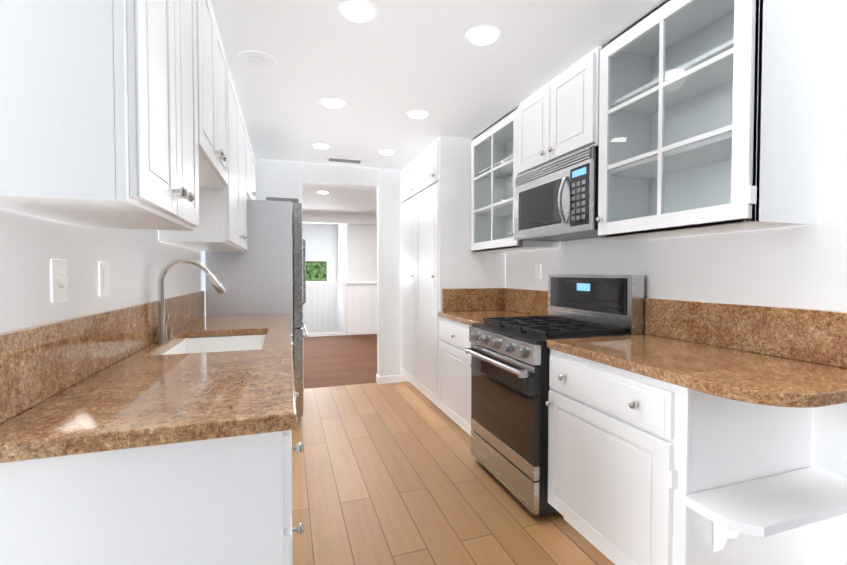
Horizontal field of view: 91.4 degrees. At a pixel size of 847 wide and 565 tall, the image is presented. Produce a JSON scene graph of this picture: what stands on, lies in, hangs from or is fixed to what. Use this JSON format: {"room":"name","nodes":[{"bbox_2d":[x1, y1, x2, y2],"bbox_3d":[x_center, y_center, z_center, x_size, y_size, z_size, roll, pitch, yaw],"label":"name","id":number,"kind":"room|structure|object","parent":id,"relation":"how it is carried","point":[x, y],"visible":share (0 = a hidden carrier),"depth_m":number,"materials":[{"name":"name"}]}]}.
{"room":"kitchen","nodes":[
{"label":"kitchen","id":0,"kind":"room"},
{"bbox_2d":[0,208,205,332],"bbox_3d":[-1.468,-0.007,2.289,0.100,2.410,4.070,0,1,-18],"label":"wall","id":1,"kind":"structure","parent":0,"point":[32,246],"depth_m":1.31,"materials":[{"name":"paint"}]},
{"bbox_2d":[51,259,67,301],"bbox_3d":[-1.040,-0.006,1.190,0.016,0.120,0.075,0,1,-18],"label":"light switch","id":2,"kind":"object","parent":1,"relation":"attached to","point":[59,279],"visible":1,"depth_m":1.18,"materials":[{"name":"white plastic"}]},
{"bbox_2d":[0,0,198,230],"bbox_3d":[-0.833,-0.678,1.105,0.367,1.008,0.643,0,1,-18],"label":"upper cabinet","id":3,"kind":"object","parent":1,"relation":"attached to","point":[98,113],"visible":1,"depth_m":0.84,"materials":[{"name":"paint"}]},
{"bbox_2d":[0,291,204,422],"bbox_3d":[-1.294,0.188,1.974,0.024,0.194,2.523,0,1,-18],"label":"backsplash","id":4,"kind":"structure","parent":1,"relation":"attached to","point":[40,363],"depth_m":1.22,"materials":[{"name":"stone"}]},
{"bbox_2d":[99,262,109,295],"bbox_3d":[-1.142,-0.013,1.483,0.008,0.120,0.075,0,1,-18],"label":"light switch","id":5,"kind":"object","parent":1,"relation":"attached to","point":[104,280],"visible":1,"depth_m":1.47,"materials":[{"name":"white plastic"}]},
{"bbox_2d":[158,62,246,251],"bbox_3d":[-1.354,-0.723,2.679,0.367,0.993,1.086,0,1,-18],"label":"upper cabinet","id":6,"kind":"object","parent":1,"relation":"attached to","point":[222,227],"visible":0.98,"depth_m":2.32,"materials":[{"name":"paint"}]},
{"bbox_2d":[196,0,227,188],"bbox_3d":[-1.058,-0.844,1.783,0.367,0.708,0.786,0,1,-18],"label":"upper cabinet","id":7,"kind":"object","parent":1,"relation":"attached to","point":[212,114],"visible":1,"depth_m":1.76,"materials":[{"name":"paint"}]},
{"bbox_2d":[246,129,255,199],"bbox_3d":[-1.681,-0.982,3.661,0.367,0.523,0.988,0,1,-18],"label":"upper cabinet","id":8,"kind":"object","parent":1,"relation":"attached to","point":[251,183],"visible":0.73,"depth_m":3.60,"materials":[{"name":"paint"}]},
{"bbox_2d":[303,223,337,332],"bbox_3d":[-2.644,0.413,9.775,3.800,3.610,0.100,0,1,-18],"label":"wall","id":9,"kind":"structure","parent":0,"point":[321,241],"depth_m":9.79,"materials":[{"name":"paint"}]},
{"bbox_2d":[306,260,327,281],"bbox_3d":[-2.588,-0.266,9.751,0.660,0.530,0.070,0,1,-18],"label":"window","id":10,"kind":"structure","parent":9,"relation":"in","point":[316,270],"depth_m":9.77,"materials":[{"name":"paint"}]},
{"bbox_2d":[255,159,408,389],"bbox_3d":[-0.858,-0.062,4.571,2.492,2.410,0.120,0,1,-18],"label":"wall","id":11,"kind":"structure","parent":0,"point":[281,179],"depth_m":4.63,"materials":[{"name":"paint"}]},
{"bbox_2d":[376,374,402,383],"bbox_3d":[-0.391,1.097,4.752,0.286,0.085,0.143,0,1,-18],"label":"baseboard","id":12,"kind":"structure","parent":11,"relation":"attached to","point":[389,379],"depth_m":4.69,"materials":[{"name":"paint"}]},
{"bbox_2d":[303,184,376,224],"bbox_3d":[-1.795,-1.275,7.171,3.800,0.270,5.300,0,1,-18],"label":"ceiling","id":13,"kind":"structure","parent":0,"point":[342,205],"depth_m":7.14,"materials":[{"name":"paint"}]},
{"bbox_2d":[337,224,346,331],"bbox_3d":[-1.760,0.428,9.173,0.100,3.610,1.600,0,1,-18],"label":"wall","id":14,"kind":"structure","parent":0,"point":[342,251],"depth_m":9.22,"materials":[{"name":"paint"}]},
{"bbox_2d":[346,224,376,334],"bbox_3d":[-0.928,-0.157,8.507,1.330,2.410,0.160,0,1,-18],"label":"wall","id":15,"kind":"structure","parent":0,"point":[361,282],"depth_m":8.37,"materials":[{"name":"paint"}]},
{"bbox_2d":[211,0,665,169],"bbox_3d":[-0.237,-1.261,2.667,2.692,0.080,4.070,0,1,-18],"label":"ceiling","id":16,"kind":"structure","parent":0,"point":[387,68],"depth_m":2.31,"materials":[{"name":"paint"}]},
{"bbox_2d":[237,51,276,69],"bbox_3d":[-0.904,-1.205,2.252,0.200,0.010,0.200,0,1,-18],"label":"speaker","id":17,"kind":"object","parent":16,"relation":"attached to","point":[257,60],"visible":1,"depth_m":2.23,"materials":[{"name":"paint"}]},
{"bbox_2d":[312,143,330,148],"bbox_3d":[-0.933,-1.242,3.770,0.170,0.010,0.170,0,1,-18],"label":"recessed light","id":18,"kind":"object","parent":16,"relation":"in","point":[321,145],"visible":0.96,"depth_m":3.75,"materials":[{"name":"paint"}]},
{"bbox_2d":[320,98,344,108],"bbox_3d":[-0.619,-1.219,2.821,0.170,0.010,0.170,0,1,-18],"label":"recessed light","id":19,"kind":"object","parent":16,"relation":"in","point":[333,103],"visible":1,"depth_m":2.80,"materials":[{"name":"paint"}]},
{"bbox_2d":[326,157,362,163],"bbox_3d":[-0.808,-1.253,4.253,0.360,0.010,0.140,0,1,-18],"label":"ceiling vent","id":20,"kind":"object","parent":16,"relation":"in","point":[344,160],"visible":1,"depth_m":4.23,"materials":[{"name":"metal"}]},
{"bbox_2d":[338,0,376,22],"bbox_3d":[-0.289,-1.195,1.824,0.170,0.010,0.170,0,1,-18],"label":"recessed light","id":21,"kind":"object","parent":16,"relation":"in","point":[359,11],"visible":1,"depth_m":1.81,"materials":[{"name":"paint"}]},
{"bbox_2d":[378,149,394,154],"bbox_3d":[-0.354,-1.246,3.961,0.170,0.010,0.170,0,1,-18],"label":"recessed light","id":22,"kind":"object","parent":16,"relation":"in","point":[386,152],"visible":0.96,"depth_m":3.95,"materials":[{"name":"paint"}]},
{"bbox_2d":[406,109,429,118],"bbox_3d":[-0.040,-1.224,3.012,0.170,0.010,0.170,0,1,-18],"label":"recessed light","id":23,"kind":"object","parent":16,"relation":"in","point":[417,114],"visible":0.98,"depth_m":3.00,"materials":[{"name":"paint"}]},
{"bbox_2d":[466,25,500,45],"bbox_3d":[0.290,-1.200,2.016,0.170,0.010,0.170,0,1,-18],"label":"recessed light","id":24,"kind":"object","parent":16,"relation":"in","point":[482,35],"visible":1,"depth_m":2.00,"materials":[{"name":"paint"}]},
{"bbox_2d":[291,334,614,564],"bbox_3d":[-0.892,1.175,4.500,3.800,0.060,7.850,0,1,-18],"label":"floor","id":25,"kind":"structure","parent":0,"point":[398,473],"depth_m":2.40,"materials":[{"name":"brown wood"}]},
{"bbox_2d":[0,370,299,564],"bbox_3d":[-0.697,0.786,1.149,0.631,0.880,0.510,0,1,-18],"label":"base cabinet","id":26,"kind":"object","parent":25,"relation":"on","point":[223,501],"depth_m":0.91,"materials":[{"name":"paint"}]},
{"bbox_2d":[0,314,296,462],"bbox_3d":[-1.001,0.303,2.074,0.642,0.039,2.523,0,1,-18],"label":"countertop","id":27,"kind":"structure","parent":26,"relation":"on","point":[150,395],"depth_m":1.08,"materials":[{"name":"stone"}]},
{"bbox_2d":[154,258,225,343],"bbox_3d":[-1.143,0.082,2.055,0.312,0.401,0.182,0,1,-18],"label":"kitchen faucet","id":28,"kind":"object","parent":27,"relation":"on","point":[162,336],"visible":1,"depth_m":1.96,"materials":[{"name":"silver metal"}]},
{"bbox_2d":[161,335,265,354],"bbox_3d":[-1.026,0.418,2.077,0.459,0.190,0.754,0,1,-18],"label":"sink basin","id":29,"kind":"object","parent":27,"relation":"in","point":[217,344],"visible":0.08,"depth_m":2.40,"materials":[{"name":"white ceramic"}]},
{"bbox_2d":[205,197,308,416],"bbox_3d":[-1.459,0.233,3.747,0.767,1.860,0.920,0,1,-18],"label":"refrigerator","id":30,"kind":"object","parent":25,"relation":"on","point":[262,274],"visible":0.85,"depth_m":3.32,"materials":[{"name":"grey metal"}]},
{"bbox_2d":[304,280,346,336],"bbox_3d":[-2.710,0.513,7.891,2.449,1.100,0.090,0,1,-18],"label":"railing","id":31,"kind":"object","parent":25,"relation":"on","point":[344,320],"visible":0.25,"depth_m":8.15,"materials":[{"name":"paint"}]},
{"bbox_2d":[400,136,505,416],"bbox_3d":[0.215,-0.052,4.201,0.683,2.408,1.253,0,1,-18],"label":"pantry","id":32,"kind":"object","parent":25,"relation":"on","point":[437,255],"visible":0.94,"depth_m":3.67,"materials":[{"name":"paint"}]},
{"bbox_2d":[439,317,471,435],"bbox_3d":[0.535,0.736,3.252,0.683,0.879,0.781,0,1,-18],"label":"base cabinet","id":33,"kind":"object","parent":25,"relation":"on","point":[454,381],"visible":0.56,"depth_m":3.16,"materials":[{"name":"paint"}]},
{"bbox_2d":[438,310,537,325],"bbox_3d":[0.553,0.275,3.245,0.648,0.039,0.784,0,1,-18],"label":"countertop","id":34,"kind":"structure","parent":33,"relation":"on","point":[467,317],"depth_m":3.29,"materials":[{"name":"stone"}]},
{"bbox_2d":[464,274,643,516],"bbox_3d":[0.728,0.573,2.498,0.744,1.240,0.752,0,1,-18],"label":"range","id":35,"kind":"object","parent":25,"relation":"on","point":[510,360],"visible":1,"depth_m":2.31,"materials":[{"name":"silver metal"}]},
{"bbox_2d":[545,349,812,564],"bbox_3d":[1.016,0.770,1.801,0.683,0.879,0.745,0,1,-18],"label":"base cabinet","id":36,"kind":"object","parent":25,"relation":"on","point":[634,459],"visible":0.85,"depth_m":1.50,"materials":[{"name":"paint"}]},
{"bbox_2d":[547,334,846,407],"bbox_3d":[1.075,0.312,1.667,0.648,0.039,1.017,0,1,-18],"label":"countertop","id":37,"kind":"structure","parent":36,"relation":"on","point":[744,376],"depth_m":1.44,"materials":[{"name":"stone"}]},
{"bbox_2d":[684,467,846,551],"bbox_3d":[1.184,0.801,1.358,0.643,0.216,0.200,0,1,-18],"label":"shelf","id":38,"kind":"object","parent":36,"relation":"attached to","point":[764,507],"visible":1,"depth_m":1.32,"materials":[{"name":"paint"}]},
{"bbox_2d":[505,0,846,564],"bbox_3d":[0.993,-0.027,3.104,0.100,2.410,4.070,0,1,-18],"label":"wall","id":39,"kind":"structure","parent":0,"point":[801,267],"depth_m":1.61,"materials":[{"name":"paint"}]},
{"bbox_2d":[442,288,547,315],"bbox_3d":[0.572,0.157,3.249,0.608,0.194,0.784,0,1,-18],"label":"backsplash","id":40,"kind":"structure","parent":39,"relation":"attached to","point":[532,302],"depth_m":3.55,"materials":[{"name":"stone"}]},
{"bbox_2d":[471,108,559,252],"bbox_3d":[0.677,-0.745,3.264,0.385,0.978,0.781,0,1,-18],"label":"upper cabinet","id":41,"kind":"object","parent":39,"relation":"attached to","point":[494,174],"visible":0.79,"depth_m":3.44,"materials":[{"name":"paint"}]},
{"bbox_2d":[535,264,540,278],"bbox_3d":[0.893,-0.087,3.229,0.007,0.115,0.075,0,1,-18],"label":"electrical outlet","id":42,"kind":"object","parent":39,"relation":"attached to","point":[537,271],"visible":1,"depth_m":3.22,"materials":[{"name":"white plastic"}]},
{"bbox_2d":[517,46,601,175],"bbox_3d":[0.911,-0.965,2.522,0.403,0.501,0.758,0,1,-18],"label":"upper cabinet","id":43,"kind":"object","parent":39,"relation":"attached to","point":[558,117],"visible":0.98,"depth_m":2.37,"materials":[{"name":"paint"}]},
{"bbox_2d":[514,146,599,240],"bbox_3d":[0.895,-0.496,2.528,0.436,0.427,0.750,0,1,-18],"label":"over-the-range microwave","id":44,"kind":"object","parent":43,"relation":"attached to","point":[557,200],"visible":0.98,"depth_m":2.38,"materials":[{"name":"silver metal"}]},
{"bbox_2d":[596,0,821,239],"bbox_3d":[1.158,-0.710,1.811,0.385,0.978,0.750,0,1,-18],"label":"upper cabinet","id":45,"kind":"object","parent":39,"relation":"attached to","point":[709,110],"visible":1,"depth_m":1.73,"materials":[{"name":"paint"}]},
{"bbox_2d":[645,298,846,367],"bbox_3d":[1.371,0.193,1.763,0.024,0.194,1.017,0,1,-18],"label":"backsplash","id":46,"kind":"structure","parent":39,"relation":"attached to","point":[815,336],"depth_m":1.71,"materials":[{"name":"stone"}]},
{"label":"outside","id":47,"kind":"structure","parent":0,"visible":0},
{"bbox_2d":[306,261,326,280],"bbox_3d":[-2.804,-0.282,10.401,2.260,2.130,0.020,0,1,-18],"label":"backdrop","id":48,"kind":"structure","parent":47,"point":[322,273],"depth_m":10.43,"materials":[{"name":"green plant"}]}
]}

